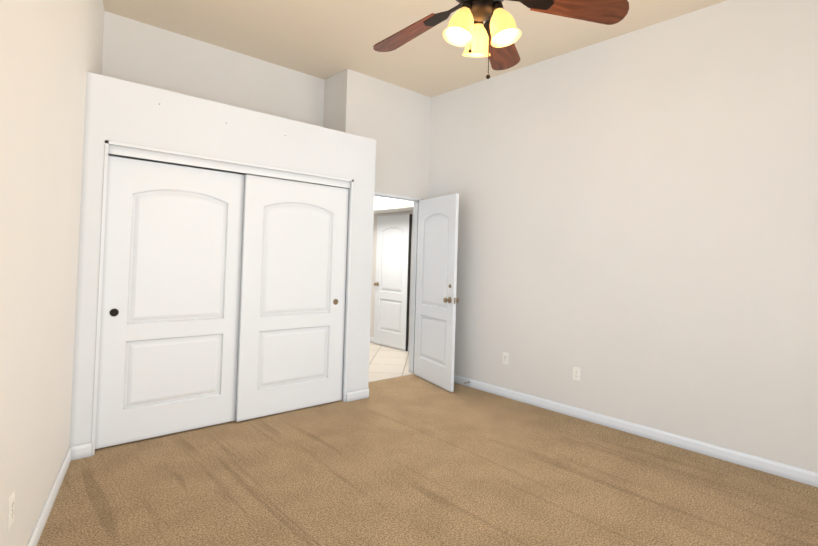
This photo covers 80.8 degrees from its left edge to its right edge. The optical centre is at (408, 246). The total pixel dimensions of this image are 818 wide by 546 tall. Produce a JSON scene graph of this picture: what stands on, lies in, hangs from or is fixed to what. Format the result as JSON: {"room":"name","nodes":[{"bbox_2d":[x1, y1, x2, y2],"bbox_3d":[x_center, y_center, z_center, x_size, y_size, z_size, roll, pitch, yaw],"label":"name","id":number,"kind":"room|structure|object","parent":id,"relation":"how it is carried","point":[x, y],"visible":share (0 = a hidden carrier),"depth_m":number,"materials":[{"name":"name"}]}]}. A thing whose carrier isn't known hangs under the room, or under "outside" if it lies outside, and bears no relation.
{"room":"empty bedroom","nodes":[
{"label":"empty bedroom","id":0,"kind":"room"},
{"bbox_2d":[0,0,104,545],"bbox_3d":[-1.159,-0.301,1.153,0.120,3.310,6.800,2,-2,-28],"label":"wall","id":1,"kind":"structure","parent":0,"point":[51,53],"depth_m":2.06,"materials":[{"name":"beige paint"}]},
{"bbox_2d":[7,491,14,529],"bbox_3d":[-1.477,0.981,1.788,0.008,0.115,0.070,2,-2,-28],"label":"electrical outlet","id":2,"kind":"object","parent":1,"relation":"attached to","point":[11,510],"visible":1,"depth_m":1.77,"materials":[{"name":"white plastic"}]},
{"bbox_2d":[26,447,70,545],"bbox_3d":[-0.961,1.310,0.790,0.013,0.085,5.200,2,-2,-28],"label":"baseboard","id":3,"kind":"structure","parent":1,"relation":"attached to","point":[35,536],"depth_m":2.46,"materials":[{"name":"white paint"}]},
{"bbox_2d":[69,72,107,446],"bbox_3d":[-2.188,0.113,3.166,0.235,2.520,0.130,3,-2,-42],"label":"wall pier","id":4,"kind":"object","parent":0,"point":[88,265],"visible":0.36,"depth_m":3.16,"materials":[{"name":"white paint"}]},
{"bbox_2d":[70,388,368,460],"bbox_3d":[-1.414,1.376,4.031,2.408,0.085,0.412,3,-2,-42],"label":"baseboard","id":5,"kind":"structure","parent":4,"relation":"attached to","point":[80,451],"depth_m":3.15,"materials":[{"name":"white paint"}]},
{"bbox_2d":[102,11,324,184],"bbox_3d":[-1.911,-0.240,4.535,2.384,3.310,0.120,3,-2,-42],"label":"wall","id":6,"kind":"structure","parent":0,"point":[135,51],"depth_m":4.46,"materials":[{"name":"beige paint"}]},
{"bbox_2d":[105,77,354,179],"bbox_3d":[-1.316,-0.887,3.942,2.020,0.430,0.130,3,-2,-42],"label":"wall","id":7,"kind":"structure","parent":0,"point":[137,114],"depth_m":3.72,"materials":[{"name":"white paint"}]},
{"bbox_2d":[95,156,244,448],"bbox_3d":[-1.728,0.391,3.606,1.000,1.990,0.035,3,-2,-42],"label":"sliding door","id":8,"kind":"structure","parent":7,"relation":"in","point":[170,313],"depth_m":3.54,"materials":[{"name":"white paint"}]},
{"bbox_2d":[91,104,353,455],"bbox_3d":[-1.348,0.210,3.914,2.020,2.414,0.133,3,-2,-42],"label":"trim","id":9,"kind":"structure","parent":7,"relation":"attached to","point":[131,150],"depth_m":3.71,"materials":[{"name":"white paint"}]},
{"bbox_2d":[236,174,348,421],"bbox_3d":[-0.984,0.428,4.220,1.000,1.990,0.035,3,-2,-42],"label":"sliding door","id":10,"kind":"structure","parent":7,"relation":"in","point":[292,304],"depth_m":4.17,"materials":[{"name":"white paint"}]},
{"bbox_2d":[321,72,340,186],"bbox_3d":[-0.873,-0.191,5.252,0.120,3.310,0.433,3,-2,-42],"label":"wall","id":11,"kind":"structure","parent":0,"point":[331,102],"depth_m":5.19,"materials":[{"name":"beige paint"}]},
{"bbox_2d":[347,135,375,391],"bbox_3d":[-0.500,0.201,4.674,0.255,2.520,0.130,3,-2,-42],"label":"wall pier","id":12,"kind":"object","parent":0,"point":[361,265],"visible":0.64,"depth_m":4.62,"materials":[{"name":"white paint"}]},
{"bbox_2d":[338,69,425,198],"bbox_3d":[-0.313,-0.171,5.375,1.121,3.310,0.130,3,-2,-42],"label":"wall","id":13,"kind":"structure","parent":0,"point":[395,122],"depth_m":5.37,"materials":[{"name":"beige paint"}]},
{"bbox_2d":[374,192,422,372],"bbox_3d":[-0.230,0.453,5.450,0.850,2.070,0.138,3,-2,-42],"label":"door frame","id":14,"kind":"structure","parent":13,"relation":"attached to","point":[413,281],"depth_m":5.72,"materials":[{"name":"white paint"}]},
{"bbox_2d":[368,342,413,382],"bbox_3d":[-0.521,1.512,6.837,2.646,0.006,2.522,3,-2,-42],"label":"floor","id":15,"kind":"structure","parent":0,"point":[386,362],"depth_m":6.20,"materials":[{"name":"beige tile"}]},
{"bbox_2d":[370,211,412,345],"bbox_3d":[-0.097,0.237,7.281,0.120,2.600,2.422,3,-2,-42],"label":"door frame","id":16,"kind":"structure","parent":0,"point":[374,269],"depth_m":7.68,"materials":[{"name":"white paint"}]},
{"bbox_2d":[373,214,411,350],"bbox_3d":[-0.281,0.520,7.302,0.103,2.000,0.785,3,-2,-42],"label":"hall door","id":17,"kind":"structure","parent":16,"relation":"in","point":[392,288],"depth_m":7.29,"materials":[{"name":"white paint"}]},
{"bbox_2d":[374,196,413,213],"bbox_3d":[-0.254,-0.752,7.138,0.380,0.440,2.422,3,-2,-42],"label":"soffit","id":18,"kind":"structure","parent":0,"point":[385,205],"depth_m":6.93,"materials":[{"name":"beige paint"}]},
{"bbox_2d":[102,0,726,96],"bbox_3d":[-0.006,-1.949,2.103,5.950,0.100,6.441,3,-2,-42],"label":"ceiling","id":19,"kind":"structure","parent":0,"point":[324,39],"depth_m":4.15,"materials":[{"name":"paint"}]},
{"bbox_2d":[373,0,628,78],"bbox_3d":[0.317,-1.350,2.359,1.320,1.066,1.312,3,-2,-42],"label":"ceiling fan","id":20,"kind":"object","parent":19,"relation":"hanging from","point":[495,36],"visible":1,"depth_m":2.34,"materials":[{"name":"brown wood"}]},
{"bbox_2d":[423,96,430,199],"bbox_3d":[0.140,-0.148,5.780,0.095,3.310,0.130,3,-2,-42],"label":"wall","id":21,"kind":"structure","parent":0,"point":[426,146],"depth_m":5.75,"materials":[{"name":"beige paint"}]},
{"bbox_2d":[414,193,458,391],"bbox_3d":[0.285,0.473,5.304,0.175,2.035,0.816,2,-2,-27],"label":"entry door","id":22,"kind":"structure","parent":21,"relation":"in","point":[437,299],"depth_m":5.23,"materials":[{"name":"white paint"}]},
{"bbox_2d":[37,374,817,545],"bbox_3d":[-0.108,1.458,2.018,5.950,0.100,6.441,3,-2,-42],"label":"floor carpet","id":23,"kind":"object","parent":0,"point":[412,460],"depth_m":2.88,"materials":[{"name":"brown carpet"}]},
{"bbox_2d":[428,0,817,472],"bbox_3d":[2.155,-0.139,3.686,0.120,3.310,5.918,3,-2,-42],"label":"wall","id":24,"kind":"structure","parent":0,"point":[638,227],"depth_m":3.81,"materials":[{"name":"beige paint"}]},
{"bbox_2d":[502,352,507,364],"bbox_3d":[0.970,1.130,4.844,0.008,0.115,0.070,3,-2,-42],"label":"electrical outlet","id":25,"kind":"object","parent":24,"relation":"attached to","point":[505,358],"visible":1,"depth_m":4.84,"materials":[{"name":"white plastic"}]},
{"bbox_2d":[573,367,579,380],"bbox_3d":[1.486,1.131,4.266,0.008,0.115,0.070,3,-2,-42],"label":"electrical outlet","id":26,"kind":"object","parent":24,"relation":"attached to","point":[576,373],"visible":1,"depth_m":4.26,"materials":[{"name":"white plastic"}]},
{"bbox_2d":[454,374,817,486],"bbox_3d":[2.031,1.469,3.632,0.013,0.085,5.598,3,-2,-42],"label":"baseboard","id":27,"kind":"structure","parent":24,"relation":"attached to","point":[804,476],"depth_m":3.72,"materials":[{"name":"white paint"}]}
]}

